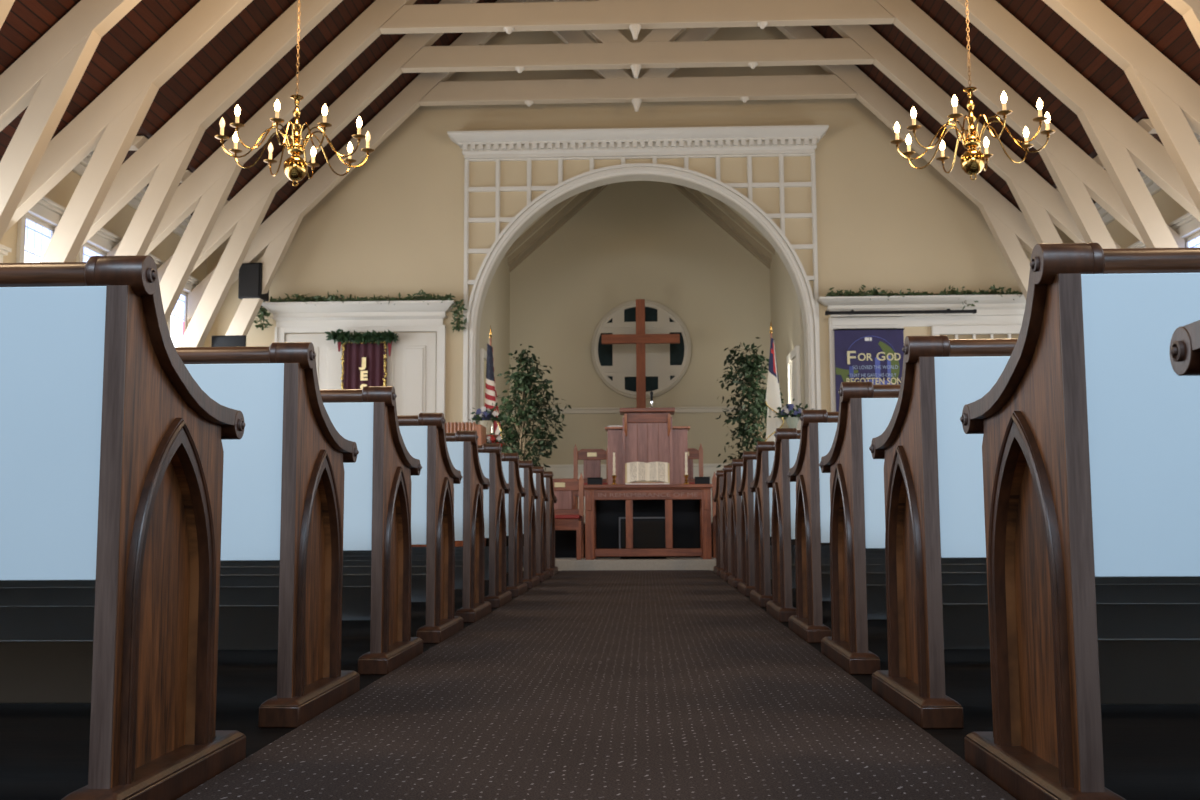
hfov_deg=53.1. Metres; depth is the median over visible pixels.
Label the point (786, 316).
wall
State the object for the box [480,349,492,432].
door
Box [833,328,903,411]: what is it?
banner
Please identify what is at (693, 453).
chair
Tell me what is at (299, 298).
ivy garland
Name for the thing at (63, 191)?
wall
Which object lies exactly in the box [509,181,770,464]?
wall
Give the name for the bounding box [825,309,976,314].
projection screen
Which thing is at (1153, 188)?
trim
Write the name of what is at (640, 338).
wooden cross
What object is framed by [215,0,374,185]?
chandelier
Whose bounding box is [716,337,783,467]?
potted ficus
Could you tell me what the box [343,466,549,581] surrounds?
pew
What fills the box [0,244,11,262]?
window
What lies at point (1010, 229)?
roof truss
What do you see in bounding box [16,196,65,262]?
window
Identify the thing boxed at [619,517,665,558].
amplifier
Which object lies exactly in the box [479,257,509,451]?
wall
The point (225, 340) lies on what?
monitor
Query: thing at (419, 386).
door
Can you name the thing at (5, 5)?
roof truss
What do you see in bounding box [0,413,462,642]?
pew
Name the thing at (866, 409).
pew
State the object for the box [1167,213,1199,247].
window
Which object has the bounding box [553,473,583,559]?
chair
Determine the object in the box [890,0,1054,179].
chandelier
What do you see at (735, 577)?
pew
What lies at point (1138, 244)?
window
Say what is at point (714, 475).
chair
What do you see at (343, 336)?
pine garland
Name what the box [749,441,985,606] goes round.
pew
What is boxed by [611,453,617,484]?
candlestick
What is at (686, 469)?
candle
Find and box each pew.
[0,255,245,799]
[0,342,359,727]
[0,386,422,674]
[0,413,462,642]
[220,431,490,622]
[220,443,511,607]
[343,453,526,596]
[343,460,539,587]
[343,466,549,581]
[411,471,557,575]
[713,470,829,574]
[719,465,884,580]
[727,459,884,587]
[737,451,884,595]
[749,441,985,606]
[765,428,986,621]
[787,409,1199,642]
[819,382,1199,674]
[869,335,1199,728]
[960,243,1199,799]
[1170,320,1199,375]
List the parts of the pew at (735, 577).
lancet moulding, arm rail, footboard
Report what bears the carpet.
on the floor
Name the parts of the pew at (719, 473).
lancet moulding, arm rail, footboard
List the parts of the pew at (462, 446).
footboard, rail, arm rail, lancet panel, lancet moulding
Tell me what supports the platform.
on the floor
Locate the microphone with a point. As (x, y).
(651, 392)
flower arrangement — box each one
[468,402,507,434]
[486,431,510,450]
[768,399,812,427]
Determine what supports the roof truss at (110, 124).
attached to the ceiling
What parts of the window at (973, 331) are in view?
pane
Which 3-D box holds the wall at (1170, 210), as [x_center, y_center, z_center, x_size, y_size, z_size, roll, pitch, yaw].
[5.390,-1.042,4.932,0.180,3.965,18.000,0,-6,2]
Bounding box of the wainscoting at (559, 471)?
[533,463,730,521]
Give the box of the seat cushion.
[555,515,581,518]
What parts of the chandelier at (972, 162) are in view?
bulb, bulb, bulb, arm, arm, arm, bulb, arm, bulb, arm, chain, arm, bulb, arm, arm, bulb, arm, arm, bulb, bulb, bulb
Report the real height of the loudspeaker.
0.410 m
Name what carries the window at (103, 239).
in the wall at (63, 191)
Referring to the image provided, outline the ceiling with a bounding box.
[0,0,1199,223]
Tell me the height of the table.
0.735 m
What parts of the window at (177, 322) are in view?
pane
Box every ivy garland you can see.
[254,289,466,331]
[825,285,1022,309]
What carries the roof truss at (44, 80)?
attached to the ceiling
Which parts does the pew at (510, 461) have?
footboard, arm rail, lancet moulding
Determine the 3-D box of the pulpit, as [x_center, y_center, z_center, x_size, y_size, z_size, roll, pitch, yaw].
[0.522,0.717,13.129,0.930,1.235,0.409,0,-6,2]
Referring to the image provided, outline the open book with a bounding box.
[625,462,669,483]
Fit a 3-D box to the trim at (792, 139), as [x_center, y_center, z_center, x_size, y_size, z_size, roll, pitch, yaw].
[0.440,-3.047,14.228,4.480,0.270,0.285,0,-6,2]
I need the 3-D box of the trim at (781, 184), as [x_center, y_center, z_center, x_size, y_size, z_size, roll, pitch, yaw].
[0.475,-0.754,14.114,4.182,4.386,0.050,0,-6,2]
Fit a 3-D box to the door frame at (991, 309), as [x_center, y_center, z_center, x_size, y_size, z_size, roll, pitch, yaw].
[4.088,0.269,13.795,3.074,2.950,0.210,0,-6,2]
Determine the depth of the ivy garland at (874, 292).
13.90 m
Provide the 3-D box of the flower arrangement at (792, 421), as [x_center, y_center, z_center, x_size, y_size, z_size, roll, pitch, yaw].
[2.079,0.178,13.139,0.520,0.373,0.356,-4,-7,32]
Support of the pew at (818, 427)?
on the floor
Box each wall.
[0,171,206,346]
[205,0,1074,422]
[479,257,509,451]
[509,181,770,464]
[770,250,804,427]
[1106,189,1199,247]
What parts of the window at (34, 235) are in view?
pane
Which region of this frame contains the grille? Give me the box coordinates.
[239,264,258,296]
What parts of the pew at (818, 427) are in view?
lancet moulding, arm rail, lancet panel, rail, footboard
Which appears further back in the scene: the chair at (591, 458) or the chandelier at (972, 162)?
the chair at (591, 458)
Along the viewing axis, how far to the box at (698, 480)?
12.12 m
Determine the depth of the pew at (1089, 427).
1.91 m
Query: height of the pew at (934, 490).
0.920 m
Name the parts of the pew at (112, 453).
rail, footboard, lancet panel, lancet moulding, arm rail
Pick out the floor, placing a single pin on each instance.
(1151, 751)
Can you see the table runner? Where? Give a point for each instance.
(632, 483)
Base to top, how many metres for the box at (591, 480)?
0.082 m
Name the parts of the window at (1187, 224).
pane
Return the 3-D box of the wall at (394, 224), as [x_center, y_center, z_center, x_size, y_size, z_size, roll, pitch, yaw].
[0.454,-2.181,14.394,10.560,8.180,0.220,0,-6,2]
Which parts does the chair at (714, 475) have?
leg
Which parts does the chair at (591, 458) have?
leg, post, seat frame, rail, name plate, rail, panel, post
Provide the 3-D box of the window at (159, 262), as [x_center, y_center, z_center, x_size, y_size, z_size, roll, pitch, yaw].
[-4.772,-0.488,12.443,0.170,2.089,0.820,0,-6,2]
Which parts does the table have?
leg, leg, rail, leg, leg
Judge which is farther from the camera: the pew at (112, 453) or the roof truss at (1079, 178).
the roof truss at (1079, 178)
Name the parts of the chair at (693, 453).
panel, rail, post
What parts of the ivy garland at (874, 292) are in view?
stem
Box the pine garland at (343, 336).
[324,329,398,344]
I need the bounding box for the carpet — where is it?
[176,570,1016,799]
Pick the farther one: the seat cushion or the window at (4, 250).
the seat cushion
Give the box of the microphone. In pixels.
[650,391,653,407]
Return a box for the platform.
[523,557,715,570]
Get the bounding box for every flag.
[485,325,501,435]
[765,323,783,441]
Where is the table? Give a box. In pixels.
[583,484,711,559]
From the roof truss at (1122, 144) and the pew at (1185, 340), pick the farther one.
the roof truss at (1122, 144)
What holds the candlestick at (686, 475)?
on the table
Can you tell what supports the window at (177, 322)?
in the wall at (63, 191)
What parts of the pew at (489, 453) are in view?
footboard, rail, arm rail, lancet moulding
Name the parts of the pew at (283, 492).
footboard, rail, lancet panel, arm rail, lancet moulding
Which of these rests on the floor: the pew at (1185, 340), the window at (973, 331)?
the pew at (1185, 340)
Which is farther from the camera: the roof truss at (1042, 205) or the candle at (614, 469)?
the roof truss at (1042, 205)
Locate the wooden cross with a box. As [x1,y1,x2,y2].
[602,299,679,407]
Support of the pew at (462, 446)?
on the floor
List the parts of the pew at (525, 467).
footboard, arm rail, lancet moulding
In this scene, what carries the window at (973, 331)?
attached to the door frame at (991, 309)
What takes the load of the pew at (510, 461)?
on the floor
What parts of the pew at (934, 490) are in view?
lancet moulding, arm rail, lancet panel, rail, footboard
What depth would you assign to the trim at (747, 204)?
14.17 m
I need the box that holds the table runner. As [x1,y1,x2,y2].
[626,483,668,484]
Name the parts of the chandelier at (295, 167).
bulb, bulb, bulb, arm, arm, arm, bulb, bulb, arm, arm, chain, arm, arm, bulb, bulb, arm, arm, arm, bulb, bulb, bulb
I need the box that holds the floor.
[0,570,1199,799]
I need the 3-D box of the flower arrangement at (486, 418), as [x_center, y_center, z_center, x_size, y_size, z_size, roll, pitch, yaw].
[-1.239,0.209,13.259,0.433,0.367,0.355,1,-6,-13]
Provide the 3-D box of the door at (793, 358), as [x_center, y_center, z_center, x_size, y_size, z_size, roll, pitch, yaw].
[2.370,0.444,14.752,0.090,2.110,0.999,0,-6,2]
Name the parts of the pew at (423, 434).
footboard, rail, arm rail, lancet panel, lancet moulding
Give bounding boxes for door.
[261,300,455,417]
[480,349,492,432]
[786,345,800,429]
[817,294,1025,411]
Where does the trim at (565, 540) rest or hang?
attached to the wall at (394, 224)
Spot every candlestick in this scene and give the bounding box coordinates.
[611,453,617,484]
[684,452,688,483]
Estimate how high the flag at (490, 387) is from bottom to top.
2.260 m
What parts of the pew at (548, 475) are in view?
footboard, arm rail, lancet moulding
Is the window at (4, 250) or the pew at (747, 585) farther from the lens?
the window at (4, 250)
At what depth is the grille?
13.75 m
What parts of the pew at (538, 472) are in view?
footboard, arm rail, lancet moulding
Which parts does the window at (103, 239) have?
pane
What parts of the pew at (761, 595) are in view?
lancet moulding, arm rail, footboard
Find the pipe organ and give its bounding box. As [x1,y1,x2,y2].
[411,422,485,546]
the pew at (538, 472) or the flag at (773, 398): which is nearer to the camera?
the pew at (538, 472)
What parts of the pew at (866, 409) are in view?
lancet moulding, arm rail, lancet panel, rail, footboard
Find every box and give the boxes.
[587,477,601,484]
[695,477,709,483]
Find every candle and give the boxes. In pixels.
[613,453,615,474]
[685,452,687,474]
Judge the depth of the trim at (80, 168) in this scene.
12.29 m
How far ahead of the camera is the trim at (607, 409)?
17.53 m
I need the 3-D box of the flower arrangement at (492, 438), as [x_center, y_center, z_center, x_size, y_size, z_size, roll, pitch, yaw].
[-1.122,0.459,12.873,0.350,0.255,0.277,0,-6,2]
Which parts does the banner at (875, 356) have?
rod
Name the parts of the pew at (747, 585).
lancet moulding, arm rail, footboard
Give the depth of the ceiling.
10.74 m
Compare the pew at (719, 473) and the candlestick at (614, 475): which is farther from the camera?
the candlestick at (614, 475)
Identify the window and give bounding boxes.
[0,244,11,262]
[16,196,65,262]
[76,228,121,261]
[148,253,164,268]
[167,275,200,346]
[591,300,690,398]
[931,325,1021,338]
[1127,240,1145,247]
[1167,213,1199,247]
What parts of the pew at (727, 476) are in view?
lancet moulding, arm rail, footboard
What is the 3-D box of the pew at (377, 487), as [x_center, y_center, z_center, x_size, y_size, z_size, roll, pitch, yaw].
[-2.339,0.448,4.163,3.372,0.920,0.600,0,-6,2]
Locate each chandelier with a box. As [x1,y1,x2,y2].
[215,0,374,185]
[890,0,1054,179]
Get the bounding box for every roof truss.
[0,0,14,28]
[0,0,1199,240]
[5,0,1199,262]
[54,0,1199,255]
[107,0,1184,321]
[157,0,1121,346]
[187,0,1037,335]
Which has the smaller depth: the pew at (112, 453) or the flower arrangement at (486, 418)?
the pew at (112, 453)
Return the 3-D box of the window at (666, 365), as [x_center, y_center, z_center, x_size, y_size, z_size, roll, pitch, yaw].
[0.604,-0.746,17.614,1.466,1.466,0.067,0,-6,2]
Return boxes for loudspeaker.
[238,263,268,300]
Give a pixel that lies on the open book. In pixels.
(635, 472)
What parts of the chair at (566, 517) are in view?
name plate, panel, rail, rail, seat frame, leg, post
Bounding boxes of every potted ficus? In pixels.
[497,344,570,470]
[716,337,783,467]
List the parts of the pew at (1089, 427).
arm rail, lancet moulding, lancet panel, footboard, rail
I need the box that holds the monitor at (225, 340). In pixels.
[211,335,245,346]
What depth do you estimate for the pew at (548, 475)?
10.66 m
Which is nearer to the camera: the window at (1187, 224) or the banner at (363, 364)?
the window at (1187, 224)
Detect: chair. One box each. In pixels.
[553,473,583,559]
[573,444,607,508]
[688,443,702,483]
[712,471,715,557]
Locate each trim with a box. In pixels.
[72,151,191,237]
[447,125,828,158]
[463,153,820,421]
[464,163,819,422]
[486,523,829,557]
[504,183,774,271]
[510,406,765,413]
[1094,133,1199,225]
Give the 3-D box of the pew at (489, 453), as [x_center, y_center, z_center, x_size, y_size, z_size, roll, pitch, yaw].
[-2.231,0.740,7.062,3.372,0.920,0.600,0,-6,2]
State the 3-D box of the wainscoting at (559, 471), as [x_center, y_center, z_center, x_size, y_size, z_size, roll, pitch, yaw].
[0.597,1.355,17.419,3.845,0.849,0.045,0,-6,2]
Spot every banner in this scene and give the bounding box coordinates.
[337,341,391,388]
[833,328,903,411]
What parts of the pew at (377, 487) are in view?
footboard, rail, lancet panel, arm rail, lancet moulding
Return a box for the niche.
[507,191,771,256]
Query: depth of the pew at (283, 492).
2.94 m
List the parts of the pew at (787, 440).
lancet moulding, arm rail, rail, footboard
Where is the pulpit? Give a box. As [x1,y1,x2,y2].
[605,407,689,484]

